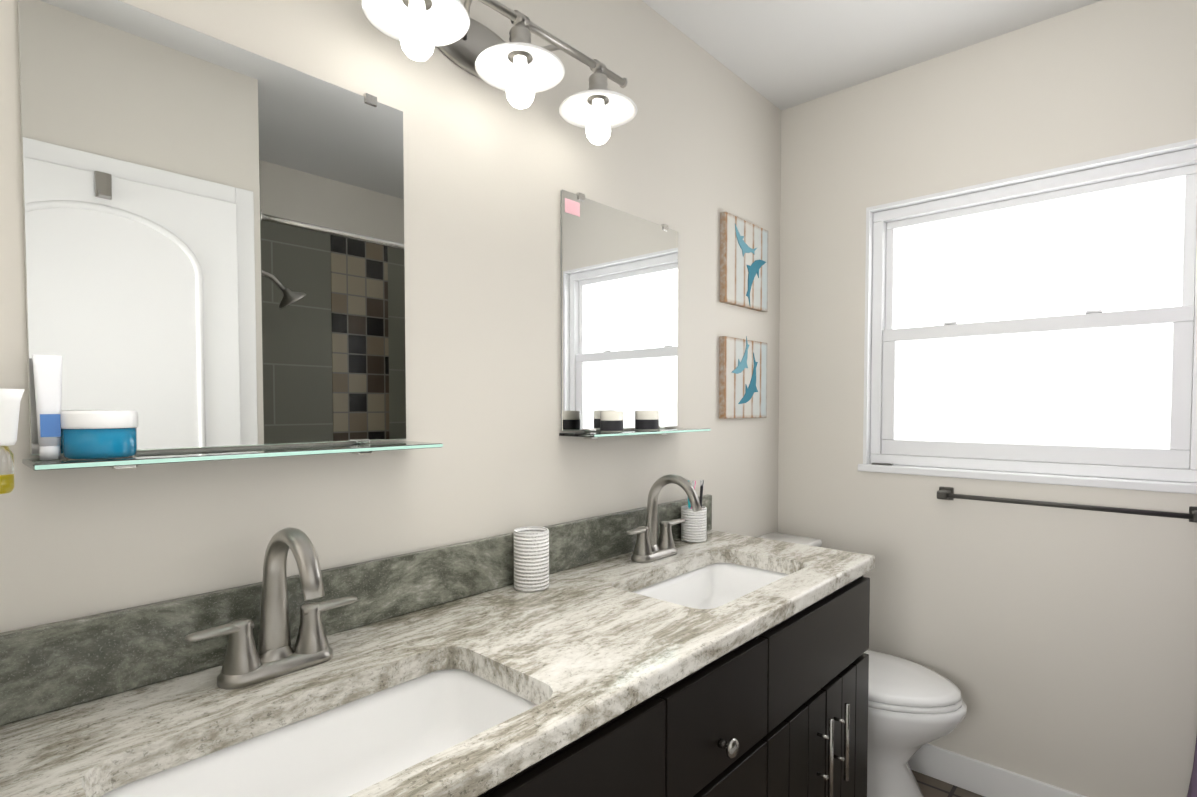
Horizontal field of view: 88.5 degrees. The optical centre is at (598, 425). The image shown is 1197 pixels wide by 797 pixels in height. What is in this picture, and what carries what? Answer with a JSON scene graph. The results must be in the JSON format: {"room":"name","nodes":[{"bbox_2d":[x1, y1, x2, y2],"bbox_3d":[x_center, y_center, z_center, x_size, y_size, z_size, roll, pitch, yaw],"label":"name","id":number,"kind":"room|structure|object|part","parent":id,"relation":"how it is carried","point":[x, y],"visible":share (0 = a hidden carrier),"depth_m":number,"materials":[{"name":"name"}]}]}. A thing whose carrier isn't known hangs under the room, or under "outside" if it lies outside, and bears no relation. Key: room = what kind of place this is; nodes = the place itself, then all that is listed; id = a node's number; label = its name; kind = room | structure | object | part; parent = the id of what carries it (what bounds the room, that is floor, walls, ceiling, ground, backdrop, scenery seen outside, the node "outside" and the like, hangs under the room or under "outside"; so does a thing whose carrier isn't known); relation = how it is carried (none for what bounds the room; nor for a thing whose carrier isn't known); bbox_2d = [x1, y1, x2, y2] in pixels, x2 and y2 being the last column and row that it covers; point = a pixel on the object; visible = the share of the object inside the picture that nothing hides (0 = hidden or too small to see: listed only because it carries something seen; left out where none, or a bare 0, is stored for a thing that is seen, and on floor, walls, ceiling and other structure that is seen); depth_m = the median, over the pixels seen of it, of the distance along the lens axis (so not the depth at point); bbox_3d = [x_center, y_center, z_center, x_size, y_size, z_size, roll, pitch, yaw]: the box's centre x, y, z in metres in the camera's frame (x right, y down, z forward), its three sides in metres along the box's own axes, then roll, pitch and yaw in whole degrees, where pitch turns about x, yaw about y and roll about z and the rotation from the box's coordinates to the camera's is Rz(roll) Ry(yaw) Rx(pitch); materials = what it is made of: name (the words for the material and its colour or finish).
{"room":"bathroom","nodes":[
{"label":"bathroom","id":0,"kind":"room"},
{"bbox_2d":[32,354,61,459],"bbox_3d":[-0.728,-0.024,0.814,0.021,0.138,0.030,2,2,42],"label":"tube","id":1,"kind":"object","parent":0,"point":[47,370],"visible":0.96,"depth_m":0.81,"materials":[{"name":"white plastic"}]},
{"bbox_2d":[60,410,137,458],"bbox_3d":[-0.688,0.011,0.849,0.084,0.065,0.084,2,2,42],"label":"jar","id":2,"kind":"object","parent":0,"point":[97,434],"visible":1,"depth_m":0.82,"materials":[{"name":"blue plastic"}]},
{"bbox_3d":[-0.688,-0.009,0.848,0.084,0.024,0.084,2,2,42],"label":"lid","id":3,"kind":"part","parent":2,"relation":"part of","materials":[{"name":"white plastic"}]},
{"bbox_2d":[0,0,780,632],"bbox_3d":[-0.399,0.013,1.255,0.246,2.480,3.620,2,2,42],"label":"wall","id":4,"kind":"structure","parent":0,"point":[690,152],"depth_m":1.16,"materials":[{"name":"white paint"}]},
{"bbox_3d":[-0.541,-0.285,0.999,0.126,0.690,0.583,2,2,42],"label":"mirror","id":5,"kind":"part","parent":4,"relation":"part of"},
{"bbox_2d":[362,0,636,144],"bbox_3d":[-0.183,-0.777,1.292,0.242,0.233,0.688,2,2,42],"label":"sconce","id":6,"kind":"object","parent":4,"relation":"attached to","point":[520,69],"visible":1,"depth_m":1.27,"materials":[{"name":"white glass"}]},
{"bbox_3d":[-0.323,-0.745,1.096,0.185,0.033,0.185,2,2,42],"label":"lamp shade","id":7,"kind":"part","parent":6,"relation":"part of","materials":[{"name":"white glass"}]},
{"bbox_2d":[402,0,431,10],"bbox_3d":[-0.323,-0.789,1.095,0.051,0.070,0.051,2,2,42],"label":"socket","id":8,"kind":"object","parent":6,"relation":"attached to","point":[426,4],"depth_m":1.10,"materials":[{"name":"silver metal"}]},
{"bbox_3d":[-0.323,-0.708,1.097,0.060,0.108,0.060,2,2,42],"label":"bulb","id":9,"kind":"part","parent":6,"relation":"part of","materials":[{"name":"white glass"}]},
{"bbox_3d":[-0.268,-0.835,1.255,0.140,0.018,0.088,2,2,42],"label":"arm","id":10,"kind":"part","parent":6,"relation":"part of"},
{"bbox_3d":[-0.264,-0.836,1.364,0.023,0.120,0.264,2,2,42],"label":"plate","id":11,"kind":"part","parent":6,"relation":"part of","materials":[{"name":"silver metal"}]},
{"bbox_3d":[-0.162,-0.750,1.274,0.185,0.033,0.185,2,2,42],"label":"lamp shade","id":12,"kind":"part","parent":6,"relation":"part of","materials":[{"name":"white glass"}]},
{"bbox_2d":[508,21,532,64],"bbox_3d":[-0.162,-0.795,1.272,0.051,0.070,0.051,2,2,42],"label":"socket","id":13,"kind":"object","parent":6,"relation":"attached to","point":[520,32],"depth_m":1.26,"materials":[{"name":"silver metal"}]},
{"bbox_3d":[-0.162,-0.714,1.275,0.060,0.108,0.060,2,2,42],"label":"bulb","id":14,"kind":"part","parent":6,"relation":"part of","materials":[{"name":"white glass"}]},
{"bbox_3d":[-0.156,-0.838,1.378,0.140,0.018,0.088,2,2,42],"label":"arm","id":15,"kind":"part","parent":6,"relation":"part of"},
{"bbox_2d":[587,69,608,104],"bbox_3d":[-0.001,-0.800,1.450,0.051,0.070,0.051,2,2,42],"label":"socket","id":16,"kind":"object","parent":6,"relation":"attached to","point":[597,80],"depth_m":1.44,"materials":[{"name":"silver metal"}]},
{"bbox_3d":[-0.001,-0.756,1.452,0.185,0.033,0.185,2,2,42],"label":"lamp shade","id":17,"kind":"part","parent":6,"relation":"part of","materials":[{"name":"white glass"}]},
{"bbox_3d":[-0.001,-0.719,1.453,0.060,0.108,0.060,2,2,42],"label":"bulb","id":18,"kind":"part","parent":6,"relation":"part of","materials":[{"name":"white glass"}]},
{"bbox_3d":[0.121,-0.289,1.729,0.126,0.648,0.530,2,2,42],"label":"mirror","id":19,"kind":"part","parent":4,"relation":"part of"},
{"bbox_2d":[719,336,766,418],"bbox_3d":[0.539,-0.177,2.269,0.024,0.300,0.320,2,2,42],"label":"picture","id":20,"kind":"object","parent":4,"relation":"attached to","point":[742,378],"visible":1,"depth_m":2.24,"materials":[{"name":"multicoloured wood"}]},
{"bbox_2d":[720,212,767,311],"bbox_3d":[0.539,-0.590,2.256,0.024,0.310,0.320,2,2,42],"label":"picture","id":21,"kind":"object","parent":4,"relation":"attached to","point":[743,263],"visible":0.98,"depth_m":2.23,"materials":[{"name":"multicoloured wood"}]},
{"bbox_2d":[600,411,622,432],"bbox_3d":[0.035,-0.010,1.609,0.061,0.055,0.061,2,2,42],"label":"candle","id":22,"kind":"object","parent":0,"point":[611,421],"visible":1,"depth_m":1.58,"materials":[{"name":"white"}]},
{"bbox_2d":[635,411,658,430],"bbox_3d":[0.135,-0.013,1.720,0.067,0.055,0.067,2,2,42],"label":"candle","id":23,"kind":"object","parent":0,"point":[646,420],"visible":1,"depth_m":1.69,"materials":[{"name":"white"}]},
{"bbox_2d":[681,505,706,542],"bbox_3d":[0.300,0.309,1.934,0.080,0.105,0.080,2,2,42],"label":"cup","id":24,"kind":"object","parent":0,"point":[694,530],"depth_m":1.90,"materials":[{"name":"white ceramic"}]},
{"bbox_2d":[642,0,1101,110],"bbox_3d":[0.377,-1.254,0.512,2.340,0.100,3.620,2,2,42],"label":"ceiling","id":25,"kind":"structure","parent":0,"point":[781,55],"depth_m":1.95,"materials":[{"name":"white paint"}]},
{"bbox_2d":[911,770,983,796],"bbox_3d":[0.377,1.324,0.592,2.340,0.100,3.620,2,2,42],"label":"floor","id":26,"kind":"structure","parent":0,"point":[929,786],"depth_m":2.08,"materials":[{"name":"tile"}]},
{"bbox_2d":[468,566,874,796],"bbox_3d":[-0.029,0.839,1.244,0.594,0.829,1.779,2,2,42],"label":"bathroom vanity","id":27,"kind":"object","parent":26,"relation":"on","point":[782,711],"depth_m":1.21,"materials":[{"name":"black"}]},
{"bbox_2d":[0,530,874,796],"bbox_3d":[-0.037,0.404,1.252,0.558,0.040,1.837,2,2,42],"label":"countertop","id":28,"kind":"structure","parent":27,"relation":"on","point":[593,647],"depth_m":1.00,"materials":[{"name":"grey stone"}]},
{"bbox_3d":[-0.569,0.309,0.922,0.038,0.016,0.090,2,2,42],"label":"faucet lever","id":29,"kind":"part","parent":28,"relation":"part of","materials":[{"name":"silver metal"}]},
{"bbox_2d":[176,527,363,697],"bbox_3d":[-0.471,0.274,0.944,0.184,0.236,0.257,2,2,42],"label":"faucet","id":30,"kind":"object","parent":28,"relation":"on","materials":[{"name":"silver metal"}]},
{"bbox_3d":[-0.469,0.266,0.942,0.178,0.219,0.051,2,2,42],"label":"faucet spout","id":31,"kind":"part","parent":28,"relation":"part of","materials":[{"name":"silver metal"}]},
{"bbox_2d":[80,654,547,796],"bbox_3d":[-0.329,0.497,0.816,0.347,0.144,0.581,2,2,42],"label":"sink","id":32,"kind":"object","parent":28,"relation":"in","point":[339,745],"depth_m":0.94,"materials":[{"name":"white ceramic"}]},
{"bbox_3d":[-0.457,0.305,1.045,0.038,0.016,0.090,2,2,42],"label":"faucet lever","id":33,"kind":"part","parent":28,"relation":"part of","materials":[{"name":"silver metal"}]},
{"bbox_2d":[0,494,711,725],"bbox_3d":[-0.236,0.318,1.430,0.020,0.120,1.837,2,2,42],"label":"backsplash","id":34,"kind":"structure","parent":28,"relation":"on","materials":[{"name":"stone"}]},
{"bbox_2d":[514,526,548,591],"bbox_3d":[-0.156,0.309,1.429,0.082,0.135,0.082,2,2,42],"label":"tumbler","id":35,"kind":"object","parent":28,"relation":"on","point":[531,558],"visible":1,"depth_m":1.40,"materials":[{"name":"white ceramic"}]},
{"bbox_3d":[0.103,0.286,1.662,0.038,0.016,0.090,2,2,42],"label":"faucet lever","id":36,"kind":"part","parent":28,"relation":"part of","materials":[{"name":"silver metal"}]},
{"bbox_2d":[620,474,707,561],"bbox_3d":[0.201,0.251,1.684,0.184,0.236,0.257,2,2,42],"label":"faucet","id":37,"kind":"object","parent":28,"relation":"on","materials":[{"name":"silver metal"}]},
{"bbox_3d":[0.215,0.282,1.785,0.038,0.016,0.090,2,2,42],"label":"faucet lever","id":38,"kind":"part","parent":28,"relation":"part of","materials":[{"name":"silver metal"}]},
{"bbox_3d":[0.203,0.243,1.682,0.178,0.219,0.051,2,2,42],"label":"faucet spout","id":39,"kind":"part","parent":28,"relation":"part of","materials":[{"name":"silver metal"}]},
{"bbox_2d":[681,480,706,542],"bbox_3d":[0.301,0.268,1.935,0.080,0.188,0.085,2,2,42],"label":"brush holder","id":40,"kind":"object","parent":28,"relation":"on","point":[694,527],"visible":0.9,"depth_m":1.90,"materials":[{"name":"white ceramic"}]},
{"bbox_2d":[620,554,795,609],"bbox_3d":[0.293,0.474,1.553,0.347,0.144,0.581,2,2,42],"label":"sink","id":41,"kind":"object","parent":28,"relation":"in","point":[710,583],"depth_m":1.75,"materials":[{"name":"white ceramic"}]},
{"bbox_3d":[0.235,0.583,1.117,0.034,0.035,0.035,2,2,42],"label":"cab knob","id":42,"kind":"part","parent":27,"relation":"part of","materials":[{"name":"silver metal"}]},
{"bbox_3d":[0.378,0.894,1.324,0.020,0.485,0.098,2,2,42],"label":"cab door","id":43,"kind":"part","parent":27,"relation":"part of","materials":[{"name":"black wood"}]},
{"bbox_3d":[0.445,0.892,1.398,0.020,0.485,0.098,2,2,42],"label":"cab door","id":44,"kind":"part","parent":27,"relation":"part of","materials":[{"name":"black wood"}]},
{"bbox_3d":[0.512,0.889,1.472,0.020,0.485,0.098,2,2,42],"label":"cab door","id":45,"kind":"part","parent":27,"relation":"part of","materials":[{"name":"black wood"}]},
{"bbox_3d":[0.532,0.831,1.456,0.028,0.008,0.008,2,2,42],"label":"cab pull post","id":46,"kind":"part","parent":27,"relation":"part of","materials":[{"name":"silver metal"}]},
{"bbox_3d":[0.532,0.735,1.453,0.028,0.008,0.008,2,2,42],"label":"cab pull post","id":47,"kind":"part","parent":27,"relation":"part of","materials":[{"name":"silver metal"}]},
{"bbox_3d":[0.582,0.887,1.549,0.020,0.485,0.097,2,2,42],"label":"cab door","id":48,"kind":"part","parent":27,"relation":"part of","materials":[{"name":"black wood"}]},
{"bbox_3d":[0.599,0.732,1.527,0.028,0.008,0.008,2,2,42],"label":"cab pull post","id":49,"kind":"part","parent":27,"relation":"part of","materials":[{"name":"silver metal"}]},
{"bbox_3d":[0.599,0.828,1.530,0.028,0.008,0.008,2,2,42],"label":"cab pull post","id":50,"kind":"part","parent":27,"relation":"part of","materials":[{"name":"silver metal"}]},
{"bbox_3d":[0.649,0.885,1.623,0.020,0.485,0.097,2,2,42],"label":"cab door","id":51,"kind":"part","parent":27,"relation":"part of","materials":[{"name":"black wood"}]},
{"bbox_3d":[0.716,0.883,1.697,0.020,0.485,0.097,2,2,42],"label":"cab door","id":52,"kind":"part","parent":27,"relation":"part of","materials":[{"name":"black wood"}]},
{"bbox_2d":[759,532,966,796],"bbox_3d":[0.826,0.829,2.081,0.736,0.798,0.424,2,2,42],"label":"toilet","id":53,"kind":"object","parent":26,"relation":"on","point":[913,707],"visible":0.27,"depth_m":1.88,"materials":[{"name":"white ceramic"}]},
{"bbox_3d":[0.901,0.809,2.011,0.503,0.028,0.376,2,2,42],"label":"lid","id":54,"kind":"part","parent":53,"relation":"part of","materials":[{"name":"white ceramic"}]},
{"bbox_3d":[0.902,0.833,2.012,0.505,0.018,0.378,2,2,42],"label":"seat","id":55,"kind":"part","parent":53,"relation":"part of","materials":[{"name":"white ceramic"}]},
{"bbox_3d":[0.865,1.035,2.051,0.630,0.387,0.370,2,2,42],"label":"bowl","id":56,"kind":"part","parent":53,"relation":"part of","materials":[{"name":"white ceramic"}]},
{"bbox_2d":[778,0,1196,796],"bbox_3d":[1.553,-0.005,1.847,2.340,2.480,0.120,2,2,42],"label":"wall","id":57,"kind":"structure","parent":0,"point":[1057,646],"depth_m":1.99,"materials":[{"name":"white paint"}]},
{"bbox_2d":[863,211,872,463],"bbox_3d":[1.028,-0.323,2.311,0.012,0.929,0.124,2,2,42],"label":"liner","id":58,"kind":"object","parent":57,"relation":"attached to","point":[868,337],"visible":0.43,"depth_m":2.27,"materials":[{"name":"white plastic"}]},
{"bbox_2d":[870,221,886,453],"bbox_3d":[1.050,-0.322,2.300,0.036,0.857,0.062,2,2,42],"label":"frame","id":59,"kind":"object","parent":58,"relation":"attached to","point":[879,279],"visible":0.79,"depth_m":2.28,"materials":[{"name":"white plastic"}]},
{"bbox_2d":[908,743,1086,796],"bbox_3d":[1.224,1.173,2.091,1.306,0.110,0.014,2,2,42],"label":"baseboard","id":60,"kind":"structure","parent":57,"relation":"attached to","point":[984,779],"depth_m":2.05,"materials":[{"name":"white wood"}]},
{"bbox_2d":[858,463,1196,493],"bbox_3d":[1.361,0.165,2.014,0.955,0.026,0.138,2,2,42],"label":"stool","id":61,"kind":"object","parent":57,"relation":"on","point":[1143,485],"visible":0.81,"depth_m":1.91,"materials":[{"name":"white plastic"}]},
{"bbox_2d":[872,463,892,465],"bbox_3d":[1.039,0.141,2.250,0.070,0.006,0.022,2,2,42],"label":"latch","id":62,"kind":"object","parent":61,"relation":"on","point":[882,464],"visible":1,"depth_m":2.24,"materials":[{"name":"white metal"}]},
{"bbox_2d":[870,454,1196,482],"bbox_3d":[1.370,0.133,2.023,0.900,0.036,0.062,2,2,42],"label":"frame","id":63,"kind":"object","parent":61,"relation":"on","point":[1152,473],"visible":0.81,"depth_m":1.94,"materials":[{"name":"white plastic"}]},
{"bbox_2d":[881,440,1189,468],"bbox_3d":[1.365,0.088,2.016,0.828,0.054,0.022,2,2,42],"label":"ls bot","id":64,"kind":"object","parent":63,"relation":"on","point":[1153,458],"visible":0.98,"depth_m":1.95,"materials":[{"name":"white plastic"}]},
{"bbox_2d":[882,341,895,439],"bbox_3d":[1.074,-0.128,2.273,0.042,0.362,0.022,2,2,42],"label":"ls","id":65,"kind":"object","parent":64,"relation":"attached to","point":[888,392],"visible":1,"depth_m":2.26,"materials":[{"name":"white plastic"}]},
{"bbox_2d":[894,323,1172,448],"bbox_3d":[1.365,-0.120,2.009,0.743,0.362,0.004,2,2,42],"label":"glass","id":66,"kind":"object","parent":64,"relation":"attached to","point":[1102,387],"visible":1,"depth_m":1.96,"materials":[{"name":"white glass"}]},
{"bbox_2d":[1170,321,1193,449],"bbox_3d":[1.656,-0.112,1.745,0.042,0.362,0.022,2,2,42],"label":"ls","id":67,"kind":"object","parent":64,"relation":"attached to","point":[1181,390],"visible":0.98,"depth_m":1.74,"materials":[{"name":"white plastic"}]},
{"bbox_2d":[866,138,1196,341],"bbox_3d":[1.366,-0.545,1.998,0.925,0.489,0.124,2,2,42],"label":"window","id":68,"kind":"structure","parent":57,"relation":"in","point":[1168,161],"depth_m":1.93,"materials":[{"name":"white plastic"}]},
{"bbox_2d":[885,229,894,329],"bbox_3d":[1.082,-0.539,2.282,0.026,0.370,0.020,2,2,42],"label":"sash","id":69,"kind":"object","parent":68,"relation":"attached to","point":[889,296],"visible":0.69,"depth_m":2.27,"materials":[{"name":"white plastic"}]},
{"bbox_2d":[943,322,956,324],"bbox_3d":[1.218,-0.353,2.129,0.040,0.008,0.022,2,2,42],"label":"lock","id":70,"kind":"object","parent":68,"relation":"attached to","point":[946,323],"visible":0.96,"depth_m":2.12,"materials":[{"name":"white plastic"}]},
{"bbox_3d":[1.370,-0.760,1.995,0.900,0.036,0.062,2,2,42],"label":"frame","id":71,"kind":"part","parent":68,"relation":"part of","materials":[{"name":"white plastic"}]},
{"bbox_2d":[1085,310,1101,313],"bbox_3d":[1.506,-0.345,1.869,0.040,0.008,0.022,2,2,42],"label":"lock","id":72,"kind":"object","parent":68,"relation":"attached to","point":[1094,311],"visible":1,"depth_m":1.86,"materials":[{"name":"white plastic"}]},
{"bbox_2d":[1181,173,1196,305],"bbox_3d":[1.676,-0.522,1.743,0.026,0.370,0.020,2,2,42],"label":"sash","id":73,"kind":"object","parent":68,"relation":"attached to","point":[1189,247],"visible":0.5,"depth_m":1.74,"materials":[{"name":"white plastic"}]},
{"bbox_2d":[937,487,1196,522],"bbox_3d":[1.397,0.239,1.869,0.664,0.044,0.066,2,2,42],"label":"towel rail","id":74,"kind":"object","parent":57,"relation":"attached to","point":[945,493],"visible":1,"depth_m":1.83,"materials":[{"name":"brown metal"}]},
{"bbox_3d":[1.166,0.233,2.076,0.032,0.028,0.061,2,2,42],"label":"post","id":75,"kind":"part","parent":74,"relation":"part of","materials":[{"name":"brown metal"}]},
{"bbox_3d":[1.188,0.232,2.099,0.044,0.044,0.008,2,2,42],"label":"plate","id":76,"kind":"part","parent":74,"relation":"part of","materials":[{"name":"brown metal"}]},
{"bbox_3d":[1.647,0.245,1.683,0.044,0.044,0.008,2,2,42],"label":"plate","id":77,"kind":"part","parent":74,"relation":"part of","materials":[{"name":"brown metal"}]},
{"bbox_3d":[1.625,0.246,1.659,0.032,0.028,0.061,2,2,42],"label":"post","id":78,"kind":"part","parent":74,"relation":"part of","materials":[{"name":"brown metal"}]},
{"bbox_3d":[-0.664,0.037,0.484,0.650,2.480,0.120,2,2,42],"label":"wall","id":79,"kind":"structure","parent":0,"visible":0},
{"bbox_2d":[0,389,24,493],"bbox_3d":[-0.716,0.019,0.688,0.068,0.120,0.111,2,2,42],"label":"air freshener","id":80,"kind":"object","parent":79,"relation":"attached to","point":[10,399],"visible":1,"depth_m":0.70,"materials":[{"name":"white plastic"}]},
{"bbox_2d":[0,446,14,493],"bbox_3d":[-0.701,0.051,0.704,0.046,0.054,0.046,2,2,42],"label":"bottle","id":81,"kind":"object","parent":80,"relation":"on","point":[7,483],"depth_m":0.71,"materials":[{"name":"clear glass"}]},
{"bbox_3d":[1.242,-0.740,1.013,0.060,0.060,1.487,2,2,42],"label":"rail","id":82,"kind":"object","parent":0,"visible":0},
{"bbox_2d":[1187,736,1196,796],"bbox_3d":[1.580,0.201,1.504,0.199,1.850,0.322,2,2,42],"label":"curtain","id":83,"kind":"object","parent":82,"relation":"hanging from","point":[1192,790],"visible":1,"depth_m":1.56,"materials":[{"name":"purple fabric"}]},
{"bbox_3d":[1.704,-0.304,1.698,0.012,0.929,0.124,2,2,42],"label":"liner","id":84,"kind":"object","parent":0,"visible":0},
{"bbox_2d":[1190,229,1196,469],"bbox_3d":[1.690,-0.304,1.719,0.036,0.857,0.062,2,2,42],"label":"frame","id":85,"kind":"object","parent":84,"relation":"attached to","point":[1193,454],"visible":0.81,"depth_m":1.71,"materials":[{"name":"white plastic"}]},
{"bbox_3d":[1.379,-0.331,2.019,0.828,0.030,0.020,2,2,42],"label":"rail","id":86,"kind":"object","parent":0,"visible":0},
{"bbox_2d":[893,176,1184,328],"bbox_3d":[1.379,-0.531,2.013,0.775,0.370,0.004,2,2,42],"label":"glass","id":87,"kind":"object","parent":86,"relation":"attached to","point":[1117,249],"visible":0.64,"depth_m":1.96,"materials":[{"name":"white"}]}
]}

